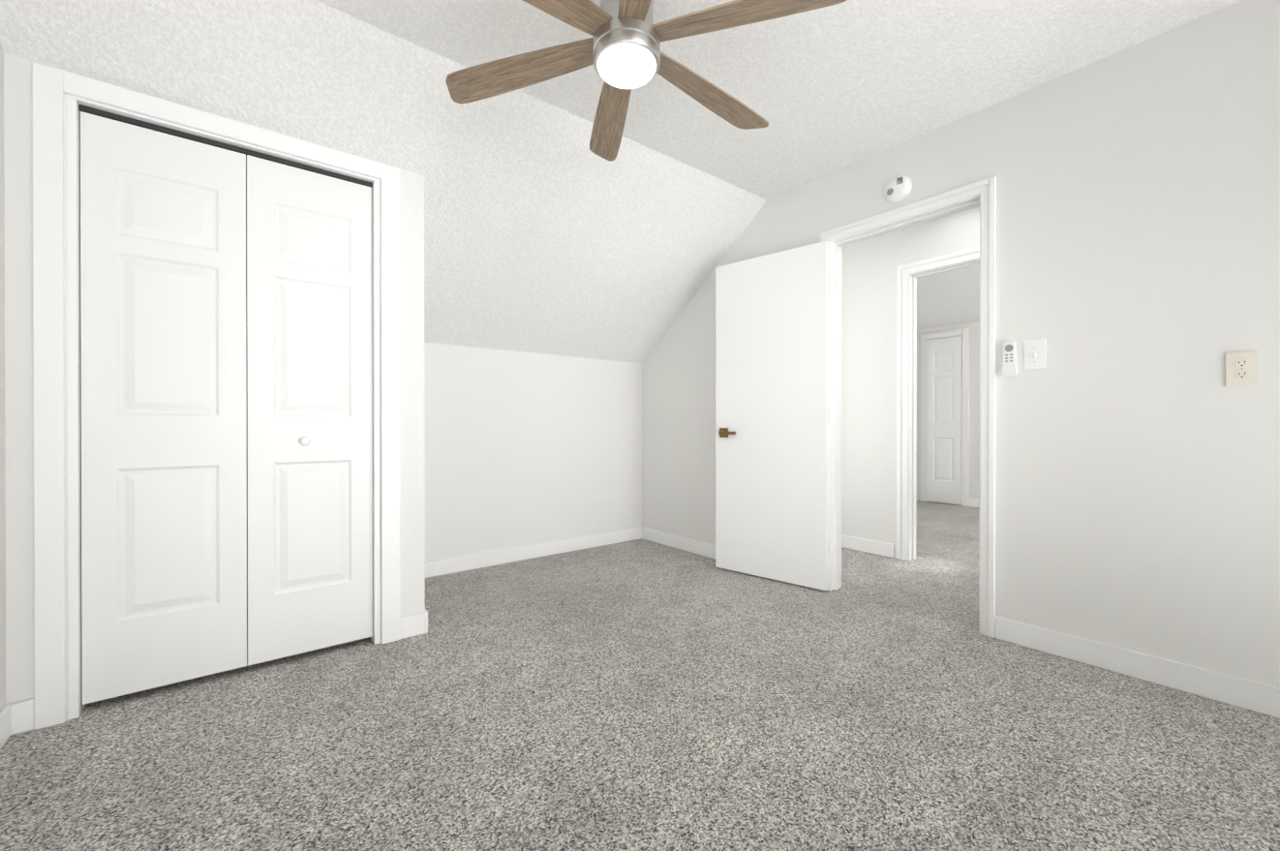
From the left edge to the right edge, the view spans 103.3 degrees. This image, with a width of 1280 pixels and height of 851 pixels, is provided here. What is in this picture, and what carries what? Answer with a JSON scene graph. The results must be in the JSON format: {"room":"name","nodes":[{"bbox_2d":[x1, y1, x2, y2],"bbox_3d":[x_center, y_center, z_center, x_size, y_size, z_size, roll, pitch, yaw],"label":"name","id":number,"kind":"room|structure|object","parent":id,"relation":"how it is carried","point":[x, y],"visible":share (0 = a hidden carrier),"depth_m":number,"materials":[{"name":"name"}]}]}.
{"room":"empty bedroom","nodes":[
{"label":"empty bedroom","id":0,"kind":"room"},
{"bbox_2d":[0,39,6,711],"bbox_3d":[-1.124,-0.243,0.411,0.120,2.430,4.910,0,0,-39],"label":"wall","id":1,"kind":"structure","parent":0,"point":[3,692],"depth_m":1.56,"materials":[{"name":"white paint"}]},
{"bbox_2d":[0,698,30,750],"bbox_3d":[-0.791,0.923,0.111,0.030,0.100,3.786,0,0,-39],"label":"baseboard","id":2,"kind":"structure","parent":1,"relation":"attached to","point":[15,718],"depth_m":1.59,"materials":[{"name":"white paint"}]},
{"bbox_2d":[3,52,425,720],"bbox_3d":[-1.531,-0.098,2.017,1.249,2.131,0.120,0,0,-39],"label":"wall","id":3,"kind":"structure","parent":0,"point":[19,469],"depth_m":1.61,"materials":[{"name":"white paint"}]},
{"bbox_2d":[80,111,246,704],"bbox_3d":[-1.716,-0.058,1.851,0.439,1.995,0.032,0,0,-39],"label":"bifold closet door","id":4,"kind":"structure","parent":3,"relation":"in","point":[164,411],"depth_m":1.82,"materials":[{"name":"white paint"}]},
{"bbox_2d":[31,61,400,730],"bbox_3d":[-1.506,-0.093,1.948,1.082,2.122,0.018,0,0,-39],"label":"trim","id":5,"kind":"structure","parent":3,"relation":"attached to","point":[51,87],"depth_m":1.64,"materials":[{"name":"white paint"}]},
{"bbox_2d":[65,93,380,719],"bbox_3d":[-1.553,-0.066,1.999,0.932,2.067,0.122,0,0,-39],"label":"door frame","id":6,"kind":"structure","parent":3,"relation":"attached to","point":[76,106],"depth_m":1.70,"materials":[{"name":"white paint"}]},
{"bbox_2d":[246,154,372,666],"bbox_3d":[-1.362,-0.058,2.115,0.439,1.995,0.062,0,0,-39],"label":"bifold closet door","id":7,"kind":"structure","parent":3,"relation":"in","point":[310,401],"depth_m":2.10,"materials":[{"name":"white paint"}]},
{"bbox_2d":[400,609,427,636],"bbox_3d":[-1.273,0.915,2.690,0.036,0.100,0.880,0,0,-39],"label":"baseboard","id":8,"kind":"structure","parent":3,"relation":"attached to","point":[416,624],"depth_m":2.33,"materials":[{"name":"white paint"}]},
{"bbox_2d":[0,0,766,363],"bbox_3d":[-0.937,-0.962,2.791,3.386,1.047,1.420,0,0,-39],"label":"ceiling","id":9,"kind":"structure","parent":0,"point":[546,230],"depth_m":2.44,"materials":[{"name":"white paint"}]},
{"bbox_2d":[424,342,641,561],"bbox_3d":[-1.296,0.208,3.340,3.506,1.510,0.120,0,0,-39],"label":"wall","id":10,"kind":"structure","parent":0,"point":[521,448],"depth_m":3.64,"materials":[{"name":"white paint"}]},
{"bbox_2d":[424,526,642,578],"bbox_3d":[-0.767,0.913,3.678,2.021,0.100,0.017,0,0,-39],"label":"baseboard","id":11,"kind":"structure","parent":10,"relation":"attached to","point":[437,567],"depth_m":3.63,"materials":[{"name":"white paint"}]},
{"bbox_2d":[0,500,1279,850],"bbox_3d":[1.780,0.995,2.734,7.554,0.060,4.910,0,0,-39],"label":"floor","id":12,"kind":"structure","parent":0,"point":[639,694],"depth_m":1.57,"materials":[{"name":"carpet"}]},
{"bbox_2d":[316,0,1241,200],"bbox_3d":[1.895,-1.514,2.582,7.554,0.100,4.540,0,0,-39],"label":"ceiling","id":13,"kind":"structure","parent":0,"point":[827,90],"depth_m":2.03,"materials":[{"name":"white paint"}]},
{"bbox_2d":[445,0,846,161],"bbox_3d":[-0.045,-1.317,1.706,1.488,0.290,1.306,0,0,-39],"label":"ceiling fan","id":14,"kind":"object","parent":13,"relation":"hanging from","point":[622,53],"visible":1,"depth_m":1.73,"materials":[{"name":"brown wood"}]},
{"bbox_2d":[841,206,979,558],"bbox_3d":[2.229,-0.251,3.301,0.120,2.430,3.600,0,0,-39],"label":"wall","id":15,"kind":"structure","parent":0,"point":[868,399],"depth_m":3.79,"materials":[{"name":"white paint"}]},
{"bbox_2d":[841,534,894,557],"bbox_3d":[1.448,0.911,4.171,0.017,0.100,1.270,0,0,-39],"label":"baseboard","id":16,"kind":"structure","parent":15,"relation":"attached to","point":[885,549],"depth_m":3.82,"materials":[{"name":"white paint"}]},
{"bbox_2d":[896,245,979,560],"bbox_3d":[2.200,-0.092,3.338,0.152,2.118,0.927,0,0,-39],"label":"door frame","id":17,"kind":"structure","parent":15,"relation":"attached to","point":[903,271],"depth_m":3.62,"materials":[{"name":"white paint"}]},
{"bbox_2d":[916,321,979,506],"bbox_3d":[4.544,-0.257,5.226,0.120,2.430,3.720,0,0,-39],"label":"wall","id":18,"kind":"structure","parent":0,"point":[974,421],"depth_m":5.93,"materials":[{"name":"white paint"}]},
{"bbox_2d":[926,336,961,504],"bbox_3d":[3.696,-0.060,6.162,0.030,1.990,0.380,0,0,-39],"label":"door","id":19,"kind":"structure","parent":18,"relation":"in","point":[943,420],"depth_m":6.14,"materials":[{"name":"white paint"}]},
{"bbox_2d":[920,328,969,506],"bbox_3d":[3.704,-0.096,6.168,0.016,2.103,0.530,0,0,-39],"label":"door frame","id":20,"kind":"structure","parent":18,"relation":"attached to","point":[964,333],"depth_m":6.01,"materials":[{"name":"white paint"}]},
{"bbox_2d":[969,498,979,508],"bbox_3d":[4.763,0.909,4.848,0.013,0.100,2.850,0,0,-39],"label":"baseboard","id":21,"kind":"structure","parent":18,"relation":"attached to","point":[973,502],"depth_m":5.91,"materials":[{"name":"white paint"}]},
{"bbox_2d":[916,265,979,329],"bbox_3d":[3.992,-1.355,4.616,1.500,0.290,3.460,0,0,-39],"label":"ceiling","id":22,"kind":"structure","parent":0,"point":[948,298],"depth_m":5.39,"materials":[{"name":"white paint"}]},
{"bbox_2d":[641,0,1279,687],"bbox_3d":[1.521,-0.249,2.524,0.120,2.430,4.910,0,0,-39],"label":"wall","id":23,"kind":"structure","parent":0,"point":[1138,289],"depth_m":1.97,"materials":[{"name":"white paint"}]},
{"bbox_2d":[642,526,715,559],"bbox_3d":[0.542,0.913,3.642,0.017,0.100,1.657,0,0,-39],"label":"baseboard","id":24,"kind":"structure","parent":23,"relation":"attached to","point":[697,547],"depth_m":3.92,"materials":[{"name":"white paint"}]},
{"bbox_2d":[715,241,830,590],"bbox_3d":[0.805,-0.055,3.169,0.756,2.014,0.135,0,0,41],"label":"bedroom door","id":25,"kind":"structure","parent":23,"relation":"in","point":[773,415],"depth_m":3.12,"materials":[{"name":"white paint"}]},
{"bbox_2d":[883,175,911,203],"bbox_3d":[1.332,-1.230,2.632,0.038,0.136,0.136,0,0,-39],"label":"smoke detector","id":26,"kind":"object","parent":23,"relation":"attached to","point":[897,189],"visible":1,"depth_m":2.62,"materials":[{"name":"white plastic"}]},
{"bbox_2d":[820,176,996,638],"bbox_3d":[1.391,-0.082,2.687,0.152,2.101,0.882,0,0,-39],"label":"door frame","id":27,"kind":"structure","parent":23,"relation":"attached to","point":[986,189],"depth_m":2.41,"materials":[{"name":"white paint"}]},
{"bbox_2d":[1002,341,1017,375],"bbox_3d":[1.646,-0.296,2.254,0.022,0.148,0.054,0,0,-39],"label":"remote","id":28,"kind":"object","parent":23,"relation":"attached to","point":[1010,360],"visible":1,"depth_m":2.24,"materials":[{"name":"white plastic"}]},
{"bbox_2d":[1024,338,1045,369],"bbox_3d":[1.701,-0.306,2.185,0.021,0.125,0.075,0,0,-39],"label":"light switch","id":29,"kind":"object","parent":23,"relation":"attached to","point":[1034,353],"visible":1,"depth_m":2.19,"materials":[{"name":"white plastic"}]},
{"bbox_2d":[995,615,1279,718],"bbox_3d":[2.261,0.919,1.491,0.017,0.100,2.075,0,0,-39],"label":"baseboard","id":30,"kind":"structure","parent":23,"relation":"attached to","point":[1172,674],"depth_m":1.91,"materials":[{"name":"white paint"}]},
{"bbox_2d":[1225,350,1257,386],"bbox_3d":[2.067,-0.195,1.739,0.008,0.115,0.070,0,0,-39],"label":"wall outlet","id":31,"kind":"object","parent":23,"relation":"attached to","point":[1241,368],"visible":1,"depth_m":1.74,"materials":[{"name":"beige plastic"}]}
]}

